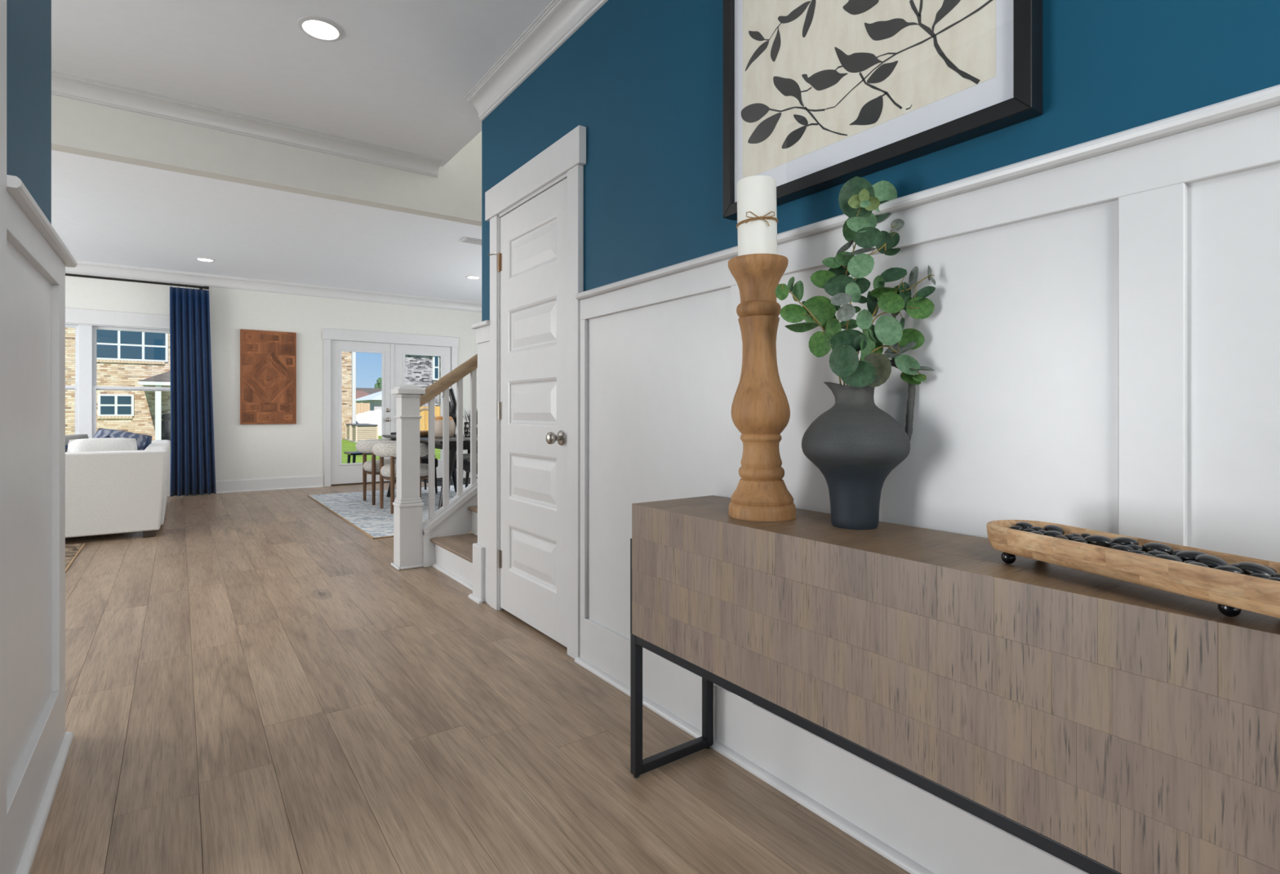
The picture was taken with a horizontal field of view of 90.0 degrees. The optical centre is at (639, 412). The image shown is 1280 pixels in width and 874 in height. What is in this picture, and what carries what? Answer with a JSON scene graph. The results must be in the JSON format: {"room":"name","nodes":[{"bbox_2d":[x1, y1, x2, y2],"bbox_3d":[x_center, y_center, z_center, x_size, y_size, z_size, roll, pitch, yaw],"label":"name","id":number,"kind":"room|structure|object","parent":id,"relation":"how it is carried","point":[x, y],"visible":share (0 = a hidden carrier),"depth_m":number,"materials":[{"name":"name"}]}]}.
{"room":"entrance hallway","nodes":[
{"label":"entrance hallway","id":0,"kind":"room"},
{"bbox_2d":[6,0,77,873],"bbox_3d":[-0.617,-0.343,0.246,0.186,2.745,4.320,0,0,-36],"label":"wall","id":1,"kind":"structure","parent":0,"point":[37,259],"depth_m":1.65,"materials":[{"name":"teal paint"}]},
{"bbox_2d":[0,0,6,873],"bbox_3d":[-0.858,-0.075,0.584,0.150,2.210,1.750,0,0,-36],"label":"trim","id":2,"kind":"structure","parent":1,"relation":"attached to","point":[2,2],"depth_m":1.28,"materials":[{"name":"white paint"}]},
{"bbox_2d":[15,731,73,873],"bbox_3d":[-1.548,1.020,1.670,0.019,0.019,0.880,0,0,-36],"label":"baseboard","id":3,"kind":"structure","parent":1,"relation":"attached to","point":[24,866],"depth_m":1.63,"materials":[{"name":"white paint"}]},
{"bbox_2d":[51,150,481,302],"bbox_3d":[-4.202,-1.772,5.834,10.200,0.115,5.320,0,0,-36],"label":"ceiling","id":4,"kind":"structure","parent":0,"point":[104,211],"depth_m":6.10,"materials":[{"name":"paint"}]},
{"bbox_2d":[195,257,215,262],"bbox_3d":[-4.890,-1.712,7.200,0.188,0.007,0.188,0,0,-36],"label":"recessed light","id":5,"kind":"object","parent":4,"relation":"in","point":[206,260],"visible":1,"depth_m":7.20,"materials":[{"name":"white paint"}]},
{"bbox_2d":[459,237,481,245],"bbox_3d":[-1.624,-1.708,6.447,0.340,0.014,0.180,0,0,-36],"label":"ceiling vent","id":6,"kind":"object","parent":4,"relation":"in","point":[467,240],"visible":0.54,"depth_m":6.38,"materials":[{"name":"metal"}]},
{"bbox_2d":[466,275,480,279],"bbox_3d":[-2.121,-1.712,8.146,0.188,0.007,0.188,0,0,-36],"label":"recessed light","id":7,"kind":"object","parent":4,"relation":"in","point":[467,277],"visible":1,"depth_m":8.12,"materials":[{"name":"white paint"}]},
{"bbox_2d":[51,94,481,226],"bbox_3d":[-2.615,-2.772,3.631,10.000,2.795,0.110,0,0,-36],"label":"wall","id":8,"kind":"structure","parent":0,"point":[78,127],"depth_m":3.83,"materials":[{"name":"beige paint"}]},
{"bbox_2d":[51,69,441,177],"bbox_3d":[-3.994,-1.670,2.509,6.452,0.090,0.100,0,0,-36],"label":"trim","id":9,"kind":"structure","parent":8,"relation":"attached to","point":[65,85],"depth_m":3.69,"materials":[{"name":"white paint"}]},
{"bbox_2d":[65,273,481,496],"bbox_3d":[-5.722,-0.343,7.944,10.000,2.745,0.140,0,0,-36],"label":"wall","id":10,"kind":"structure","parent":0,"point":[242,451],"depth_m":8.51,"materials":[{"name":"beige paint"}]},
{"bbox_2d":[65,307,170,464],"bbox_3d":[-6.407,-0.270,7.407,2.260,1.820,0.170,0,0,-36],"label":"window","id":11,"kind":"structure","parent":10,"relation":"in","point":[85,387],"depth_m":7.41,"materials":[{"name":"white paint"}]},
{"bbox_2d":[65,273,208,289],"bbox_3d":[-6.407,-1.535,7.272,2.502,0.070,0.152,0,0,-36],"label":"curtain rod","id":12,"kind":"object","parent":10,"relation":"attached to","point":[205,287],"visible":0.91,"depth_m":7.53,"materials":[{"name":"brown metal"}]},
{"bbox_2d":[169,283,216,497],"bbox_3d":[-5.482,-0.272,7.852,0.468,2.581,0.110,0,0,-36],"label":"curtain","id":13,"kind":"object","parent":12,"relation":"hanging from","point":[193,469],"visible":1,"depth_m":7.84,"materials":[{"name":"blue fabric"}]},
{"bbox_2d":[189,475,323,495],"bbox_3d":[-5.009,0.950,8.350,1.592,0.160,0.034,0,0,-36],"label":"baseboard","id":14,"kind":"structure","parent":10,"relation":"attached to","point":[317,480],"depth_m":8.43,"materials":[{"name":"white paint"}]},
{"bbox_2d":[240,328,296,424],"bbox_3d":[-4.886,-0.453,8.425,0.641,1.226,0.053,0,0,-36],"label":"wood panel","id":15,"kind":"object","parent":10,"relation":"attached to","point":[268,359],"visible":1,"depth_m":8.41,"materials":[{"name":"wood"}]},
{"bbox_2d":[65,260,481,312],"bbox_3d":[-5.646,-1.647,7.838,10.000,0.135,0.120,0,0,-36],"label":"trim","id":16,"kind":"structure","parent":10,"relation":"attached to","point":[84,268],"depth_m":8.35,"materials":[{"name":"white paint"}]},
{"bbox_2d":[323,328,457,486],"bbox_3d":[-3.623,-0.062,9.414,1.905,2.185,0.188,0,0,-36],"label":"door","id":17,"kind":"structure","parent":10,"relation":"in","point":[393,347],"depth_m":9.18,"materials":[{"name":"white paint"}]},
{"bbox_2d":[51,0,552,165],"bbox_3d":[-2.178,-1.772,-0.059,6.597,0.115,6.450,0,0,-36],"label":"ceiling","id":18,"kind":"structure","parent":0,"point":[400,75],"depth_m":3.10,"materials":[{"name":"paint"}]},
{"bbox_2d":[297,16,343,41],"bbox_3d":[-1.429,-1.712,2.865,0.188,0.007,0.188,0,0,-36],"label":"recessed light","id":19,"kind":"object","parent":18,"relation":"in","point":[321,28],"visible":1,"depth_m":2.86,"materials":[{"name":"white paint"}]},
{"bbox_2d":[29,477,910,873],"bbox_3d":[-2.361,1.075,3.278,10.000,0.090,11.480,0,0,-36],"label":"floor","id":20,"kind":"structure","parent":0,"point":[254,685],"depth_m":2.04,"materials":[{"name":"brown wood"}]},
{"bbox_2d":[65,542,85,572],"bbox_3d":[-4.805,1.026,3.428,2.610,0.008,1.980,0,0,-36],"label":"rug","id":21,"kind":"object","parent":20,"relation":"on","point":[72,551],"visible":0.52,"depth_m":4.67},
{"bbox_2d":[65,440,170,537],"bbox_3d":[-5.681,0.674,5.595,2.521,0.712,2.520,0,0,-36],"label":"sectional sofa","id":22,"kind":"object","parent":20,"relation":"on","point":[118,491],"visible":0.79,"depth_m":5.12,"materials":[{"name":"white fabric"}]},
{"bbox_2d":[65,434,88,452],"bbox_3d":[-5.210,0.400,5.761,0.260,0.386,0.449,0,0,43],"label":"throw pillow","id":23,"kind":"object","parent":22,"relation":"on","point":[68,437],"visible":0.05,"depth_m":5.85,"materials":[{"name":"grey fabric"}]},
{"bbox_2d":[65,435,111,451],"bbox_3d":[-5.121,0.267,5.539,0.864,0.198,0.525,0,0,-36],"label":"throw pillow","id":24,"kind":"object","parent":22,"relation":"on","point":[108,436],"visible":0.06,"depth_m":5.57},
{"bbox_2d":[66,437,137,452],"bbox_3d":[-4.531,0.390,5.400,0.460,0.338,0.222,0,0,-38],"label":"lumbar pillow","id":25,"kind":"object","parent":22,"relation":"on","point":[111,444],"visible":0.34,"depth_m":5.37,"materials":[{"name":"white fabric"}]},
{"bbox_2d":[93,428,147,450],"bbox_3d":[-4.847,0.360,5.899,0.455,0.418,0.266,0,0,-15],"label":"pillow","id":26,"kind":"object","parent":22,"relation":"on","point":[140,439],"visible":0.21,"depth_m":5.94,"materials":[{"name":"fabric"}]},
{"bbox_2d":[137,433,151,450],"bbox_3d":[-5.046,0.390,6.286,0.386,0.393,0.221,0,0,-27],"label":"pillow","id":27,"kind":"object","parent":22,"relation":"on","point":[148,441],"visible":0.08,"depth_m":6.39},
{"bbox_2d":[307,484,470,539],"bbox_3d":[-2.011,1.024,7.305,2.725,0.011,3.275,0,0,-36],"label":"dining rug","id":28,"kind":"object","parent":20,"relation":"on","point":[376,522],"visible":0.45,"depth_m":6.73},
{"bbox_2d":[355,439,396,505],"bbox_3d":[-2.904,0.668,7.275,0.602,0.701,0.681,0,0,-36],"label":"dining chair","id":29,"kind":"object","parent":28,"relation":"on","point":[371,467],"visible":0.49,"depth_m":7.05,"materials":[{"name":"fabric"}]},
{"bbox_2d":[372,441,428,514],"bbox_3d":[-2.467,0.668,6.677,0.602,0.701,0.681,0,0,-36],"label":"dining chair","id":30,"kind":"object","parent":28,"relation":"on","point":[387,449],"visible":0.47,"depth_m":6.48,"materials":[{"name":"fabric"}]},
{"bbox_2d":[391,432,437,493],"bbox_3d":[-2.859,0.638,8.076,0.532,0.764,0.488,0,0,-36],"label":"upholstered chair","id":31,"kind":"object","parent":28,"relation":"on","point":[424,460],"visible":0.15,"depth_m":8.01,"materials":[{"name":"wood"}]},
{"bbox_2d":[394,453,428,458],"bbox_3d":[-2.853,0.553,8.066,0.430,0.049,0.415,0,0,-36],"label":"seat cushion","id":32,"kind":"object","parent":31,"relation":"on","point":[426,456],"depth_m":7.96,"materials":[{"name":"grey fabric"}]},
{"bbox_2d":[382,434,477,509],"bbox_3d":[-2.130,0.652,7.166,0.920,0.747,2.120,0,0,-36],"label":"dining table","id":33,"kind":"object","parent":28,"relation":"on","point":[438,441],"visible":0.23,"depth_m":6.29,"materials":[{"name":"black paint"}]},
{"bbox_2d":[419,431,428,436],"bbox_3d":[-2.454,0.247,7.291,0.344,0.060,0.344,0,0,-36],"label":"wooden bowl","id":34,"kind":"object","parent":33,"relation":"on","point":[422,433],"visible":0.28,"depth_m":7.17,"materials":[{"name":"brown wood"}]},
{"bbox_2d":[419,408,435,431],"bbox_3d":[-2.539,0.116,7.562,0.255,0.323,0.096,0,0,-17],"label":"ring sculpture","id":35,"kind":"object","parent":33,"relation":"on","point":[423,409],"visible":0.18,"depth_m":7.55,"materials":[{"name":"beige ceramic"}]},
{"bbox_2d":[435,435,477,439],"bbox_3d":[-1.949,0.278,6.915,0.360,0.001,1.000,0,0,-36],"label":"table runner","id":36,"kind":"object","parent":33,"relation":"on","point":[451,437],"visible":0.21,"depth_m":6.86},
{"bbox_2d":[435,416,455,437],"bbox_3d":[-2.134,0.163,6.966,0.244,0.228,0.244,0,0,-36],"label":"vase","id":37,"kind":"object","parent":36,"relation":"on","point":[438,420],"visible":0.64,"depth_m":6.88,"materials":[{"name":"ceramic"}]},
{"bbox_2d":[441,388,456,436],"bbox_3d":[-2.116,0.006,7.176,0.176,0.542,0.170,0,0,-36],"label":"pitcher","id":38,"kind":"object","parent":36,"relation":"on","point":[452,409],"visible":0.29,"depth_m":7.15,"materials":[{"name":"ceramic"}]},
{"bbox_2d":[462,408,477,437],"bbox_3d":[-1.851,0.109,7.100,0.245,0.336,0.283,0,0,26],"label":"planter","id":39,"kind":"object","parent":33,"relation":"on","point":[467,424],"visible":0.31,"depth_m":7.04,"materials":[{"name":"black ceramic"}]},
{"bbox_2d":[448,449,477,492],"bbox_3d":[-2.095,0.638,7.980,0.488,0.764,0.532,0,0,-36],"label":"upholstered chair","id":40,"kind":"object","parent":28,"relation":"on","point":[465,456],"visible":0.07,"depth_m":7.76,"materials":[{"name":"grey fabric"}]},
{"bbox_2d":[455,453,477,460],"bbox_3d":[-2.105,0.553,7.973,0.415,0.049,0.430,0,0,-36],"label":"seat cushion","id":41,"kind":"object","parent":40,"relation":"on","point":[464,455],"depth_m":7.74,"materials":[{"name":"grey fabric"}]},
{"bbox_2d":[464,457,477,488],"bbox_3d":[-1.722,0.638,7.411,0.488,0.764,0.532,0,0,-36],"label":"upholstered chair","id":42,"kind":"object","parent":28,"relation":"on","point":[467,464],"visible":0.09,"depth_m":7.41,"materials":[{"name":"grey fabric"}]},
{"bbox_2d":[391,353,477,591],"bbox_3d":[-0.098,-0.561,4.770,3.113,3.182,1.074,0,0,-36],"label":"staircase","id":43,"kind":"structure","parent":20,"relation":"on","point":[442,542],"depth_m":4.25,"materials":[{"name":"white paint"}]},
{"bbox_2d":[630,495,1279,873],"bbox_3d":[0.550,0.644,1.269,0.307,0.772,1.556,0,0,-36],"label":"console table","id":44,"kind":"object","parent":20,"relation":"on","point":[1104,725],"visible":0.92,"depth_m":1.01,"materials":[{"name":"brown wood"}]},
{"bbox_2d":[728,253,795,521],"bbox_3d":[0.302,-0.059,1.586,0.164,0.633,0.164,0,0,-36],"label":"candle holder","id":45,"kind":"object","parent":44,"relation":"on","point":[761,411],"visible":0.96,"depth_m":1.54,"materials":[{"name":"brown wood"}]},
{"bbox_2d":[736,175,777,256],"bbox_3d":[0.290,-0.478,1.582,0.102,0.206,0.110,0,0,-5],"label":"candle","id":46,"kind":"object","parent":45,"relation":"on","point":[757,211],"visible":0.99,"depth_m":1.54,"materials":[{"name":"white wax"}]},
{"bbox_2d":[801,360,915,529],"bbox_3d":[0.485,0.070,1.448,0.233,0.376,0.233,0,0,-36],"label":"pitcher vase","id":47,"kind":"object","parent":44,"relation":"on","point":[855,444],"visible":0.91,"depth_m":1.39,"materials":[{"name":"grey ceramic"}]},
{"bbox_2d":[775,276,858,384],"bbox_3d":[0.397,-0.144,1.440,0.179,0.326,0.074,0,0,16],"label":"eucalyptus sprig","id":48,"kind":"object","parent":47,"relation":"in","point":[815,311],"visible":0.89,"depth_m":1.45,"materials":[{"name":"green plant"}]},
{"bbox_2d":[810,176,897,385],"bbox_3d":[0.494,-0.256,1.451,0.178,0.549,0.132,0,0,-36],"label":"eucalyptus sprig","id":49,"kind":"object","parent":47,"relation":"in","point":[857,198],"visible":0.89,"depth_m":1.43,"materials":[{"name":"green plant"}]},
{"bbox_2d":[830,218,904,385],"bbox_3d":[0.511,-0.209,1.446,0.177,0.457,0.097,0,0,-9],"label":"eucalyptus sprig","id":50,"kind":"object","parent":47,"relation":"in","point":[860,266],"visible":0.9,"depth_m":1.42,"materials":[{"name":"green plant"}]},
{"bbox_2d":[840,315,934,387],"bbox_3d":[0.540,-0.098,1.420,0.205,0.232,0.072,0,0,-3],"label":"eucalyptus sprig","id":51,"kind":"object","parent":47,"relation":"in","point":[888,331],"visible":0.98,"depth_m":1.42,"materials":[{"name":"green plant"}]},
{"bbox_2d":[853,265,935,355],"bbox_3d":[0.557,-0.153,1.429,0.175,0.344,0.090,0,0,3],"label":"eucalyptus sprig","id":52,"kind":"object","parent":47,"relation":"in","point":[891,300],"visible":0.94,"depth_m":1.42,"materials":[{"name":"green plant"}]},
{"bbox_2d":[859,295,934,362],"bbox_3d":[0.556,-0.121,1.426,0.167,0.279,0.074,0,0,-5],"label":"eucalyptus sprig","id":53,"kind":"object","parent":47,"relation":"in","point":[923,308],"visible":0.7,"depth_m":1.42,"materials":[{"name":"green plant"}]},
{"bbox_2d":[986,520,1279,618],"bbox_3d":[0.722,0.226,0.924,0.131,0.065,0.474,0,0,-19],"label":"wooden tray","id":54,"kind":"object","parent":44,"relation":"on","point":[1233,593],"visible":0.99,"depth_m":0.87,"materials":[{"name":"brown wood"}]},
{"bbox_2d":[1008,525,1023,530],"bbox_3d":[0.650,0.204,1.108,0.020,0.013,0.026,0,0,-36],"label":"pebble","id":55,"kind":"object","parent":54,"relation":"on","point":[1015,527],"visible":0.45,"depth_m":1.10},
{"bbox_2d":[1014,521,1033,528],"bbox_3d":[0.673,0.201,1.121,0.032,0.017,0.033,0,0,-36],"label":"pebble","id":56,"kind":"object","parent":54,"relation":"on","point":[1024,525],"visible":0.56,"depth_m":1.11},
{"bbox_2d":[1022,528,1036,532],"bbox_3d":[0.659,0.204,1.082,0.018,0.012,0.025,0,0,-36],"label":"pebble","id":57,"kind":"object","parent":54,"relation":"on","point":[1024,530],"visible":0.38,"depth_m":1.08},
{"bbox_2d":[1028,526,1044,531],"bbox_3d":[0.677,0.203,1.095,0.023,0.015,0.028,0,0,-36],"label":"pebble","id":58,"kind":"object","parent":54,"relation":"on","point":[1036,528],"visible":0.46,"depth_m":1.09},
{"bbox_2d":[1030,531,1044,535],"bbox_3d":[0.649,0.203,1.051,0.024,0.014,0.029,0,0,-36],"label":"pebble","id":59,"kind":"object","parent":54,"relation":"on","point":[1035,532],"visible":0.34,"depth_m":1.04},
{"bbox_2d":[1043,530,1062,537],"bbox_3d":[0.674,0.202,1.045,0.026,0.016,0.032,0,0,-36],"label":"pebble","id":60,"kind":"object","parent":54,"relation":"on","point":[1050,533],"visible":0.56,"depth_m":1.04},
{"bbox_2d":[1043,524,1064,535],"bbox_3d":[0.703,0.201,1.086,0.031,0.017,0.034,0,0,-36],"label":"pebble","id":61,"kind":"object","parent":54,"relation":"on","point":[1049,527],"visible":0.62,"depth_m":1.08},
{"bbox_2d":[1054,534,1069,540],"bbox_3d":[0.674,0.204,1.022,0.019,0.013,0.022,0,0,-36],"label":"pebble","id":62,"kind":"object","parent":54,"relation":"on","point":[1060,536],"visible":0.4,"depth_m":1.02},
{"bbox_2d":[1063,534,1074,540],"bbox_3d":[0.690,0.204,1.030,0.015,0.013,0.020,0,0,-36],"label":"pebble","id":63,"kind":"object","parent":54,"relation":"on","point":[1068,536],"visible":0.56,"depth_m":1.02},
{"bbox_2d":[1070,533,1083,537],"bbox_3d":[0.707,0.204,1.036,0.021,0.013,0.022,0,0,-36],"label":"pebble","id":64,"kind":"object","parent":54,"relation":"on","point":[1074,535],"visible":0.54,"depth_m":1.03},
{"bbox_2d":[1070,536,1084,540],"bbox_3d":[0.694,0.204,1.011,0.021,0.012,0.026,0,0,-36],"label":"pebble","id":65,"kind":"object","parent":54,"relation":"on","point":[1077,537],"visible":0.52,"depth_m":1.01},
{"bbox_2d":[1072,538,1088,543],"bbox_3d":[0.683,0.204,0.994,0.017,0.013,0.022,0,0,-36],"label":"pebble","id":66,"kind":"object","parent":54,"relation":"on","point":[1081,540],"visible":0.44,"depth_m":0.99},
{"bbox_2d":[1080,533,1090,537],"bbox_3d":[0.725,0.204,1.039,0.018,0.012,0.020,0,0,-36],"label":"pebble","id":67,"kind":"object","parent":54,"relation":"on","point":[1084,535],"visible":0.49,"depth_m":1.04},
{"bbox_2d":[1084,535,1114,547],"bbox_3d":[0.708,0.200,0.989,0.030,0.019,0.041,0,0,-36],"label":"pebble","id":68,"kind":"object","parent":54,"relation":"on","point":[1099,540],"visible":0.75,"depth_m":0.98,"materials":[{"name":"stone"}]},
{"bbox_2d":[1107,542,1121,547],"bbox_3d":[0.715,0.204,0.963,0.018,0.013,0.021,0,0,-36],"label":"pebble","id":69,"kind":"object","parent":54,"relation":"on","point":[1110,545],"visible":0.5,"depth_m":0.96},
{"bbox_2d":[1110,545,1133,551],"bbox_3d":[0.708,0.203,0.940,0.024,0.014,0.030,0,0,-36],"label":"pebble","id":70,"kind":"object","parent":54,"relation":"on","point":[1123,548],"visible":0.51,"depth_m":0.93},
{"bbox_2d":[1112,537,1138,545],"bbox_3d":[0.739,0.200,0.977,0.033,0.020,0.038,0,0,-36],"label":"pebble","id":71,"kind":"object","parent":54,"relation":"on","point":[1122,540],"visible":0.56,"depth_m":0.96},
{"bbox_2d":[1125,544,1144,551],"bbox_3d":[0.732,0.203,0.950,0.022,0.013,0.028,0,0,-36],"label":"pebble","id":72,"kind":"object","parent":54,"relation":"on","point":[1135,547],"visible":0.56,"depth_m":0.94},
{"bbox_2d":[1130,550,1146,553],"bbox_3d":[0.711,0.204,0.911,0.018,0.012,0.024,0,0,-36],"label":"pebble","id":73,"kind":"object","parent":54,"relation":"on","point":[1133,551],"visible":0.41,"depth_m":0.91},
{"bbox_2d":[1142,542,1173,554],"bbox_3d":[0.754,0.200,0.933,0.032,0.019,0.039,0,0,-36],"label":"pebble","id":74,"kind":"object","parent":54,"relation":"on","point":[1148,547],"visible":0.66,"depth_m":0.92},
{"bbox_2d":[1146,551,1169,555],"bbox_3d":[0.729,0.203,0.899,0.023,0.014,0.031,0,0,-36],"label":"pebble","id":75,"kind":"object","parent":54,"relation":"on","point":[1152,553],"visible":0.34,"depth_m":0.90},
{"bbox_2d":[1154,554,1182,562],"bbox_3d":[0.715,0.202,0.865,0.025,0.016,0.033,0,0,-36],"label":"pebble","id":76,"kind":"object","parent":54,"relation":"on","point":[1161,556],"visible":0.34,"depth_m":0.86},
{"bbox_2d":[1168,550,1183,555],"bbox_3d":[0.766,0.203,0.907,0.023,0.014,0.030,0,0,-36],"label":"pebble","id":77,"kind":"object","parent":54,"relation":"on","point":[1174,552],"visible":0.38,"depth_m":0.91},
{"bbox_2d":[1173,551,1208,561],"bbox_3d":[0.759,0.200,0.880,0.030,0.019,0.040,0,0,-36],"label":"pebble","id":78,"kind":"object","parent":54,"relation":"on","point":[1184,555],"visible":0.56,"depth_m":0.87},
{"bbox_2d":[1187,561,1209,568],"bbox_3d":[0.723,0.202,0.831,0.028,0.015,0.028,0,0,-36],"label":"pebble","id":79,"kind":"object","parent":54,"relation":"on","point":[1193,562],"visible":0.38,"depth_m":0.82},
{"bbox_2d":[1194,554,1229,568],"bbox_3d":[0.757,0.200,0.847,0.034,0.020,0.038,0,0,-36],"label":"pebble","id":80,"kind":"object","parent":54,"relation":"on","point":[1211,562],"visible":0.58,"depth_m":0.84,"materials":[{"name":"stone"}]},
{"bbox_2d":[1213,565,1244,574],"bbox_3d":[0.745,0.202,0.811,0.024,0.015,0.032,0,0,-36],"label":"pebble","id":81,"kind":"object","parent":54,"relation":"on","point":[1228,568],"visible":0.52,"depth_m":0.80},
{"bbox_2d":[1235,562,1276,576],"bbox_3d":[0.773,0.200,0.802,0.030,0.020,0.040,0,0,-36],"label":"pebble","id":82,"kind":"object","parent":54,"relation":"on","point":[1249,568],"visible":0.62,"depth_m":0.80,"materials":[{"name":"stone"}]},
{"bbox_2d":[1248,573,1271,578],"bbox_3d":[0.759,0.204,0.781,0.018,0.012,0.024,0,0,-36],"label":"pebble","id":83,"kind":"object","parent":54,"relation":"on","point":[1255,575],"visible":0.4,"depth_m":0.78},
{"bbox_2d":[1267,577,1279,581],"bbox_3d":[0.759,0.203,0.755,0.021,0.014,0.027,0,0,-36],"label":"pebble","id":84,"kind":"object","parent":54,"relation":"on","point":[1276,579],"visible":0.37,"depth_m":0.76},
{"bbox_2d":[1271,573,1279,577],"bbox_3d":[0.780,0.204,0.779,0.014,0.012,0.019,0,0,-36],"label":"pebble","id":85,"kind":"object","parent":54,"relation":"on","point":[1277,575],"visible":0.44,"depth_m":0.78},
{"bbox_2d":[468,0,1279,873],"bbox_3d":[0.610,-0.343,1.573,0.222,2.745,5.040,0,0,-36],"label":"wall","id":86,"kind":"structure","parent":0,"point":[1101,335],"depth_m":1.34,"materials":[{"name":"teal paint"}]},
{"bbox_2d":[484,124,586,658],"bbox_3d":[-0.488,-0.072,3.057,0.218,2.205,0.992,0,0,-36],"label":"door","id":87,"kind":"structure","parent":86,"relation":"in","point":[535,215],"depth_m":2.97,"materials":[{"name":"white paint"}]},
{"bbox_2d":[464,0,608,121],"bbox_3d":[0.542,-1.663,1.494,0.098,0.105,4.990,0,0,-36],"label":"trim","id":88,"kind":"structure","parent":86,"relation":"attached to","point":[561,19],"depth_m":2.95,"materials":[{"name":"white paint"}]},
{"bbox_2d":[574,657,934,873],"bbox_3d":[0.877,1.020,1.063,0.019,0.019,3.900,0,0,-36],"label":"baseboard","id":89,"kind":"structure","parent":86,"relation":"attached to","point":[860,835],"depth_m":1.73,"materials":[{"name":"white paint"}]},
{"bbox_2d":[723,0,1042,220],"bbox_3d":[0.514,-1.083,1.573,0.050,1.013,0.850,0,0,-36],"label":"framed print","id":90,"kind":"object","parent":86,"relation":"attached to","point":[819,95],"visible":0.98,"depth_m":1.53,"materials":[{"name":"beige paper"}]},
{"label":"outside","id":91,"kind":"structure","parent":0,"visible":0},
{"bbox_2d":[169,435,439,463],"bbox_3d":[-25.790,1.410,61.468,110.000,0.200,110.100,0,0,-36],"label":"lawn","id":92,"kind":"structure","parent":91,"point":[347,446],"depth_m":20.26,"materials":[{"name":"green plant"}]},
{"bbox_2d":[137,370,170,441],"bbox_3d":[-17.673,-0.345,26.418,4.700,3.310,2.430,0,0,-36],"label":"porch","id":93,"kind":"object","parent":92,"relation":"on","point":[164,379],"visible":0.3,"depth_m":24.46,"materials":[{"name":"paint"}]},
{"bbox_2d":[161,413,170,441],"bbox_3d":[-18.765,0.630,25.674,0.900,1.120,0.600,0,0,-36],"label":"grill","id":94,"kind":"object","parent":93,"relation":"on","point":[166,423],"visible":0.18,"depth_m":25.33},
{"bbox_2d":[65,328,355,440],"bbox_3d":[-22.734,-3.130,29.594,16.300,8.880,9.400,0,0,-36],"label":"brick house","id":95,"kind":"structure","parent":92,"relation":"on","point":[123,358],"depth_m":25.80,"materials":[{"name":"beige brick"}]},
{"bbox_2d":[343,423,370,440],"bbox_3d":[-13.143,0.930,29.847,1.020,0.760,1.020,0,0,-36],"label":"air conditioner","id":96,"kind":"object","parent":92,"relation":"on","point":[348,427],"visible":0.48,"depth_m":29.56,"materials":[{"name":"metal"}]},
{"bbox_2d":[346,423,370,425],"bbox_3d":[-13.143,0.580,29.847,0.900,0.060,0.900,0,0,-36],"label":"grille","id":97,"kind":"object","parent":96,"relation":"attached to","point":[346,424],"depth_m":29.50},
{"bbox_2d":[343,451,371,463],"bbox_3d":[-4.786,1.010,11.422,0.815,0.603,0.570,0,0,-36],"label":"patio table","id":98,"kind":"object","parent":92,"relation":"on","point":[349,454],"visible":0.29,"depth_m":11.11,"materials":[{"name":"black paint"}]},
{"bbox_2d":[355,402,369,414],"bbox_3d":[-18.558,0.350,42.190,1.400,1.920,0.160,0,0,-36],"label":"fence","id":99,"kind":"object","parent":92,"relation":"on","point":[360,407],"visible":0.22,"depth_m":42.24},
{"bbox_2d":[355,390,369,399],"bbox_3d":[-28.563,-0.430,64.462,3.800,3.480,6.800,0,0,-36],"label":"house","id":100,"kind":"structure","parent":92,"relation":"on","point":[359,393],"depth_m":63.74,"materials":[{"name":"beige"}]},
{"bbox_2d":[349,424,377,442],"bbox_3d":[-12.104,0.930,28.131,1.020,0.760,1.020,0,0,-36],"label":"air conditioner","id":101,"kind":"object","parent":92,"relation":"on","point":[358,432],"visible":0.92,"depth_m":27.80,"materials":[{"name":"metal"}]},
{"bbox_2d":[351,424,377,426],"bbox_3d":[-12.104,0.580,28.131,0.900,0.060,0.900,0,0,-36],"label":"grille","id":102,"kind":"object","parent":101,"relation":"attached to","point":[352,424],"depth_m":27.78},
{"bbox_2d":[355,408,382,435],"bbox_3d":[-14.567,0.593,38.188,6.400,1.633,5.000,0,0,-36],"label":"gravel pile","id":103,"kind":"object","parent":92,"relation":"on","point":[372,417],"visible":0.21,"depth_m":36.11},
{"bbox_2d":[355,391,382,410],"bbox_3d":[-17.888,-0.280,47.504,5.500,3.180,6.800,0,0,-36],"label":"house","id":104,"kind":"structure","parent":92,"relation":"on","point":[375,400],"depth_m":44.37,"materials":[{"name":"white"}]},
{"bbox_2d":[355,387,382,394],"bbox_3d":[-32.826,-0.780,76.797,7.500,4.180,7.800,0,0,-36],"label":"roof","id":105,"kind":"structure","parent":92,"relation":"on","point":[371,391],"depth_m":76.30,"materials":[{"name":"beige"}]},
{"bbox_2d":[373,377,382,389],"bbox_3d":[-36.890,-1.808,90.459,3.468,6.236,4.001,0,0,-36],"label":"tree","id":106,"kind":"object","parent":92,"relation":"on","point":[379,384],"visible":0.24,"depth_m":90.14,"materials":[{"name":"green plant"}]},
{"bbox_2d":[404,355,439,406],"bbox_3d":[-10.338,-1.330,31.906,4.557,5.280,8.810,0,0,-28],"label":"house","id":107,"kind":"structure","parent":92,"relation":"on","point":[423,371],"depth_m":27.74,"materials":[{"name":"stone"}]},
{"bbox_2d":[419,406,439,431],"bbox_3d":[-7.623,0.540,24.185,3.300,1.539,0.160,0,0,-36],"label":"fence","id":108,"kind":"object","parent":92,"relation":"on","point":[424,421],"visible":0.07,"depth_m":23.83,"materials":[{"name":"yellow wood"}]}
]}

